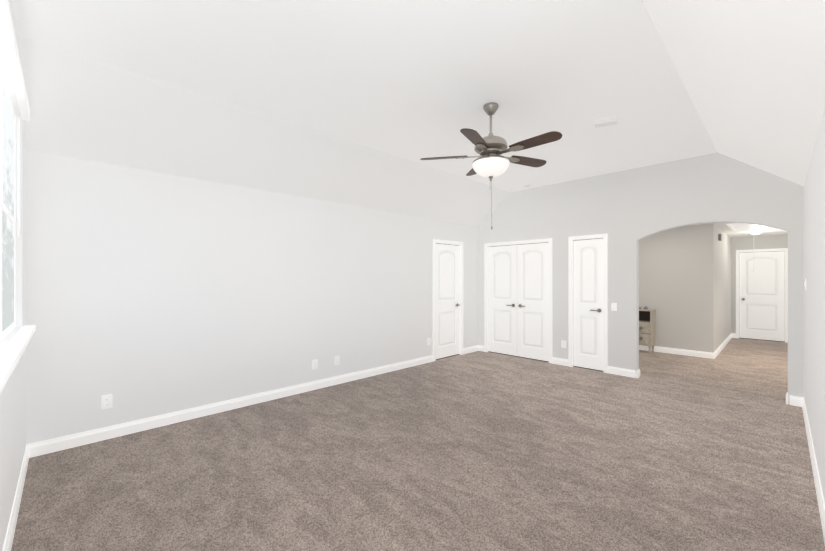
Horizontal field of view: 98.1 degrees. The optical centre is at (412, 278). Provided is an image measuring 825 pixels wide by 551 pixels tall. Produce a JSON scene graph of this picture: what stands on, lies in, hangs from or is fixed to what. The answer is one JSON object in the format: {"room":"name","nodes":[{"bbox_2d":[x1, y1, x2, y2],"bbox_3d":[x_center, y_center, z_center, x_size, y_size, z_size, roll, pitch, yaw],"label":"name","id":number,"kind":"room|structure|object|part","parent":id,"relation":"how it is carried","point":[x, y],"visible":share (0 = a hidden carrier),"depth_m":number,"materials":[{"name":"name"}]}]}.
{"room":"empty bonus room","nodes":[
{"label":"empty bonus room","id":0,"kind":"room"},
{"bbox_2d":[0,0,25,550],"bbox_3d":[-1.599,-0.095,1.221,0.160,3.030,4.580,0,0,-44],"label":"wall","id":1,"kind":"structure","parent":0,"point":[12,422],"depth_m":2.24,"materials":[{"name":"paint"}]},
{"bbox_2d":[0,66,15,341],"bbox_3d":[-1.998,-0.400,1.614,0.125,1.478,2.398,0,0,-44],"label":"window","id":2,"kind":"structure","parent":1,"relation":"in","point":[7,222],"depth_m":2.19,"materials":[{"name":"glass"}]},
{"bbox_2d":[0,0,29,120],"bbox_3d":[-1.918,-1.175,1.692,0.037,0.090,2.420,0,0,-44],"label":"blind valance","id":3,"kind":"object","parent":1,"relation":"attached to","point":[8,38],"visible":0.98,"depth_m":1.85,"materials":[{"name":"white plastic"}]},
{"bbox_2d":[18,119,19,236],"bbox_3d":[-2.735,-0.698,2.487,0.010,0.815,0.010,0,0,-44],"label":"blind wand","id":4,"kind":"object","parent":3,"relation":"hanging from","point":[18,177],"visible":1,"depth_m":2.48,"materials":[{"name":"white plastic"}]},
{"bbox_2d":[2,445,28,550],"bbox_3d":[-1.536,1.367,1.282,0.015,0.105,4.340,0,0,-44],"label":"baseboard","id":5,"kind":"structure","parent":1,"relation":"attached to","point":[8,542],"depth_m":2.13,"materials":[{"name":"white"}]},
{"bbox_2d":[0,325,35,392],"bbox_3d":[-1.919,0.396,1.691,0.094,0.109,2.600,0,0,-44],"label":"window sill","id":6,"kind":"structure","parent":1,"relation":"attached to","point":[12,351],"depth_m":1.70,"materials":[{"name":"white wood"}]},
{"bbox_2d":[26,150,477,444],"bbox_3d":[-0.976,0.185,4.937,6.235,2.470,0.120,0,0,-44],"label":"wall","id":7,"kind":"structure","parent":0,"point":[149,294],"depth_m":3.67,"materials":[{"name":"paint"}]},
{"bbox_2d":[102,394,111,408],"bbox_3d":[-2.704,1.090,3.167,0.072,0.116,0.008,0,0,-44],"label":"outlet","id":8,"kind":"object","parent":7,"relation":"attached to","point":[106,401],"visible":1,"depth_m":3.17,"materials":[{"name":"white plastic"}]},
{"bbox_2d":[28,355,432,457],"bbox_3d":[-1.348,1.367,4.481,4.746,0.105,0.015,0,0,-44],"label":"baseboard","id":9,"kind":"structure","parent":7,"relation":"attached to","point":[66,442],"depth_m":3.64,"materials":[{"name":"white wood"}]},
{"bbox_2d":[312,360,317,368],"bbox_3d":[-1.248,1.100,4.583,0.072,0.116,0.008,0,0,-44],"label":"outlet","id":10,"kind":"object","parent":7,"relation":"attached to","point":[314,364],"visible":1,"depth_m":4.58,"materials":[{"name":"white plastic"}]},
{"bbox_2d":[335,356,339,364],"bbox_3d":[-1.012,1.100,4.813,0.072,0.116,0.008,0,0,-44],"label":"outlet","id":11,"kind":"object","parent":7,"relation":"attached to","point":[337,360],"visible":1,"depth_m":4.81,"materials":[{"name":"white plastic"}]},
{"bbox_2d":[436,244,458,358],"bbox_3d":[0.615,0.397,6.453,0.696,2.014,0.035,0,0,-44],"label":"door","id":12,"kind":"structure","parent":7,"relation":"in","point":[447,300],"depth_m":6.45,"materials":[{"name":"white wood"}]},
{"bbox_2d":[433,239,462,360],"bbox_3d":[0.608,0.373,6.461,0.818,2.094,0.144,0,0,-44],"label":"door frame","id":13,"kind":"structure","parent":7,"relation":"attached to","point":[435,241],"depth_m":6.62,"materials":[{"name":"white wood"}]},
{"bbox_2d":[463,345,478,353],"bbox_3d":[1.123,1.367,6.884,0.510,0.105,0.015,0,0,-44],"label":"baseboard","id":14,"kind":"structure","parent":7,"relation":"attached to","point":[470,349],"depth_m":6.87,"materials":[{"name":"white wood"}]},
{"bbox_2d":[11,338,824,550],"bbox_3d":[2.658,1.480,5.360,12.515,0.120,5.140,0,0,-44],"label":"floor","id":15,"kind":"structure","parent":0,"point":[480,451],"depth_m":2.66,"materials":[{"name":"brown carpet"}]},
{"bbox_2d":[639,308,655,352],"bbox_3d":[4.384,1.008,7.073,0.312,0.825,0.660,0,0,-44],"label":"nightstand","id":16,"kind":"object","parent":15,"relation":"on","point":[651,322],"depth_m":6.84,"materials":[{"name":"beige wood"}]},
{"bbox_3d":[4.484,0.728,7.172,0.004,0.213,0.588,0,0,-44],"label":"nightstand back panel","id":17,"kind":"part","parent":16,"relation":"part of","materials":[{"name":"black wood"}]},
{"bbox_3d":[4.388,1.046,7.078,0.300,0.383,0.582,0,0,-44],"label":"nightstand drawers","id":18,"kind":"part","parent":16,"relation":"part of","materials":[{"name":"beige wood"}]},
{"bbox_2d":[12,0,824,226],"bbox_3d":[0.622,-1.360,3.381,6.355,0.680,4.580,0,0,-44],"label":"ceiling","id":19,"kind":"structure","parent":0,"point":[366,103],"depth_m":2.80,"materials":[{"name":"paint"}]},
{"bbox_2d":[420,102,561,229],"bbox_3d":[0.743,-1.011,3.248,1.287,1.138,1.230,0,0,-44],"label":"fan","id":20,"kind":"object","parent":19,"relation":"hanging from","point":[496,144],"depth_m":3.16,"materials":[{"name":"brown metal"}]},
{"bbox_3d":[0.291,-1.132,3.362,0.441,0.034,0.134,0,0,10],"label":"fan blade","id":21,"kind":"part","parent":20,"relation":"part of","materials":[{"name":"brown wood"}]},
{"bbox_3d":[0.514,-1.125,3.319,0.245,0.025,0.080,0,0,10],"label":"fan blade bracket","id":22,"kind":"part","parent":20,"relation":"part of","materials":[{"name":"grey metal"}]},
{"bbox_2d":[466,168,476,175],"bbox_3d":[0.666,-1.132,3.710,0.134,0.034,0.441,0,0,-8],"label":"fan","id":23,"kind":"object","parent":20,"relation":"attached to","point":[471,172],"depth_m":3.82,"materials":[{"name":"brown wood"}]},
{"bbox_3d":[0.506,-1.132,2.899,0.134,0.034,0.441,0,0,28],"label":"fan blade","id":24,"kind":"part","parent":20,"relation":"part of","materials":[{"name":"brown wood"}]},
{"bbox_3d":[0.616,-1.125,3.097,0.080,0.025,0.245,0,0,28],"label":"fan blade bracket","id":25,"kind":"part","parent":20,"relation":"part of","materials":[{"name":"grey metal"}]},
{"bbox_3d":[0.718,-0.700,3.274,0.052,0.516,0.055,0,0,-44],"label":"fan finial chain","id":26,"kind":"part","parent":20,"relation":"part of","materials":[{"name":"grey metal"}]},
{"bbox_3d":[0.718,-0.997,3.278,0.336,0.130,0.336,0,0,-44],"label":"fan light bowl","id":27,"kind":"part","parent":20,"relation":"part of","materials":[{"name":"white glass"}]},
{"bbox_3d":[0.858,-1.125,3.125,0.080,0.025,0.245,0,0,-44],"label":"fan blade bracket","id":28,"kind":"part","parent":20,"relation":"part of","materials":[{"name":"grey metal"}]},
{"bbox_3d":[0.907,-1.125,3.365,0.245,0.025,0.080,0,0,-26],"label":"fan blade bracket","id":29,"kind":"part","parent":20,"relation":"part of","materials":[{"name":"grey metal"}]},
{"bbox_3d":[1.112,-1.132,3.461,0.441,0.034,0.134,0,0,-26],"label":"fan blade","id":30,"kind":"part","parent":20,"relation":"part of","materials":[{"name":"brown wood"}]},
{"bbox_3d":[1.013,-1.132,2.960,0.134,0.034,0.441,0,0,-44],"label":"fan blade","id":31,"kind":"part","parent":20,"relation":"part of","materials":[{"name":"brown wood"}]},
{"bbox_2d":[594,117,616,127],"bbox_3d":[1.931,-1.559,3.580,0.200,0.042,0.100,0,0,26],"label":"air vent","id":32,"kind":"object","parent":19,"relation":"attached to","point":[605,122],"visible":1,"depth_m":3.55,"materials":[{"name":"white plastic"}]},
{"bbox_2d":[478,152,803,404],"bbox_3d":[2.857,-0.095,5.554,0.120,3.030,4.580,0,0,-44],"label":"wall","id":33,"kind":"structure","parent":0,"point":[626,211],"depth_m":5.15,"materials":[{"name":"paint"}]},
{"bbox_2d":[484,238,551,362],"bbox_3d":[1.889,0.373,6.486,0.079,2.094,1.338,0,0,-44],"label":"door","id":34,"kind":"structure","parent":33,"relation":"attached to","point":[518,275],"depth_m":6.45,"materials":[{"name":"white wood"}]},
{"bbox_2d":[552,357,568,365],"bbox_3d":[2.434,1.367,5.891,0.015,0.105,0.274,0,0,-44],"label":"baseboard","id":35,"kind":"structure","parent":33,"relation":"attached to","point":[560,361],"depth_m":5.88,"materials":[{"name":"white wood"}]},
{"bbox_2d":[561,341,565,347],"bbox_3d":[2.472,1.075,5.857,0.008,0.116,0.072,0,0,-44],"label":"outlet","id":36,"kind":"object","parent":33,"relation":"attached to","point":[563,344],"visible":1,"depth_m":5.86,"materials":[{"name":"white plastic"}]},
{"bbox_2d":[573,239,602,370],"bbox_3d":[2.764,0.397,5.617,0.035,2.014,0.456,0,0,-44],"label":"door","id":37,"kind":"structure","parent":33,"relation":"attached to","point":[587,298],"depth_m":5.61,"materials":[{"name":"white wood"}]},
{"bbox_2d":[569,234,607,372],"bbox_3d":[2.728,0.373,5.582,0.023,2.094,0.578,0,0,-44],"label":"door frame","id":38,"kind":"structure","parent":33,"relation":"attached to","point":[605,301],"depth_m":5.41,"materials":[{"name":"white wood"}]},
{"bbox_2d":[611,303,616,310],"bbox_3d":[2.994,0.420,5.318,0.012,0.116,0.072,0,0,-44],"label":"light switch","id":39,"kind":"object","parent":33,"relation":"attached to","point":[613,306],"visible":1,"depth_m":5.31,"materials":[{"name":"white plastic"}]},
{"bbox_2d":[608,366,634,377],"bbox_3d":[3.059,1.367,5.249,0.015,0.105,0.360,0,0,-44],"label":"baseboard","id":40,"kind":"structure","parent":33,"relation":"attached to","point":[621,371],"depth_m":5.24,"materials":[{"name":"white wood"}]},
{"bbox_2d":[636,369,639,377],"bbox_3d":[3.249,1.367,5.150,0.150,0.105,0.015,0,0,-44],"label":"baseboard","id":41,"kind":"structure","parent":33,"relation":"attached to","point":[638,373],"depth_m":5.13,"materials":[{"name":"white wood"}]},
{"bbox_2d":[790,395,803,406],"bbox_3d":[4.283,1.367,3.990,0.015,0.105,0.108,0,0,-44],"label":"baseboard","id":42,"kind":"structure","parent":33,"relation":"attached to","point":[795,401],"depth_m":3.99,"materials":[{"name":"white wood"}]},
{"bbox_2d":[639,223,713,352],"bbox_3d":[4.581,0.195,7.209,0.120,2.450,2.290,0,0,-44],"label":"wall","id":43,"kind":"structure","parent":0,"point":[676,278],"depth_m":6.69,"materials":[{"name":"paint"}]},
{"bbox_2d":[639,345,714,358],"bbox_3d":[4.579,1.367,7.114,0.015,0.105,2.185,0,0,-44],"label":"baseboard","id":44,"kind":"structure","parent":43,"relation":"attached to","point":[684,352],"depth_m":6.67,"materials":[{"name":"white wood"}]},
{"bbox_2d":[714,224,730,351],"bbox_3d":[6.502,0.195,7.564,3.130,2.450,0.120,0,0,-44],"label":"wall","id":45,"kind":"structure","parent":0,"point":[722,290],"depth_m":7.27,"materials":[{"name":"paint"}]},
{"bbox_2d":[713,333,731,358],"bbox_3d":[6.501,1.367,7.469,3.265,0.105,0.015,0,0,-44],"label":"baseboard","id":46,"kind":"structure","parent":45,"relation":"attached to","point":[722,346],"depth_m":7.19,"materials":[{"name":"white wood"}]},
{"bbox_2d":[694,222,787,237],"bbox_3d":[5.326,-1.040,7.146,5.640,0.120,3.420,0,0,-44],"label":"ceiling","id":47,"kind":"structure","parent":0,"point":[725,228],"depth_m":7.62,"materials":[{"name":"paint"}]},
{"bbox_2d":[726,223,774,230],"bbox_3d":[6.323,-0.974,6.623,1.400,0.012,0.680,0,0,-44],"label":"trim","id":48,"kind":"structure","parent":47,"relation":"in","point":[738,226],"depth_m":6.81,"materials":[{"name":"white paint"}]},
{"bbox_2d":[750,231,761,233],"bbox_3d":[7.133,-0.949,7.439,0.180,0.062,0.180,0,0,-44],"label":"hall ceiling light","id":49,"kind":"object","parent":47,"relation":"attached to","point":[755,232],"visible":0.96,"depth_m":7.39,"materials":[{"name":"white glass"}]},
{"bbox_2d":[731,234,787,333],"bbox_3d":[8.019,0.195,8.335,0.120,2.450,1.130,0,0,-44],"label":"wall","id":50,"kind":"structure","parent":0,"point":[761,242],"depth_m":8.44,"materials":[{"name":"paint"}]},
{"bbox_2d":[736,248,787,342],"bbox_3d":[8.019,0.373,8.231,0.023,2.094,0.868,0,0,-44],"label":"door frame","id":51,"kind":"structure","parent":50,"relation":"attached to","point":[786,289],"depth_m":8.17,"materials":[{"name":"white wood"}]},
{"bbox_2d":[739,251,784,341],"bbox_3d":[8.055,0.402,8.266,0.035,2.037,0.754,0,0,-44],"label":"door","id":52,"kind":"structure","parent":50,"relation":"in","point":[762,304],"depth_m":8.24,"materials":[{"name":"white wood"}]},
{"bbox_2d":[804,105,824,502],"bbox_3d":[4.198,-0.080,3.748,11.995,3.000,0.120,0,0,-44],"label":"wall","id":53,"kind":"structure","parent":0,"point":[814,292],"depth_m":2.58,"materials":[{"name":"paint"}]},
{"bbox_2d":[802,398,824,542],"bbox_3d":[2.143,1.367,1.844,6.075,0.105,0.015,0,0,-44],"label":"baseboard","id":54,"kind":"structure","parent":53,"relation":"attached to","point":[820,498],"depth_m":2.49,"materials":[{"name":"white"}]}
]}

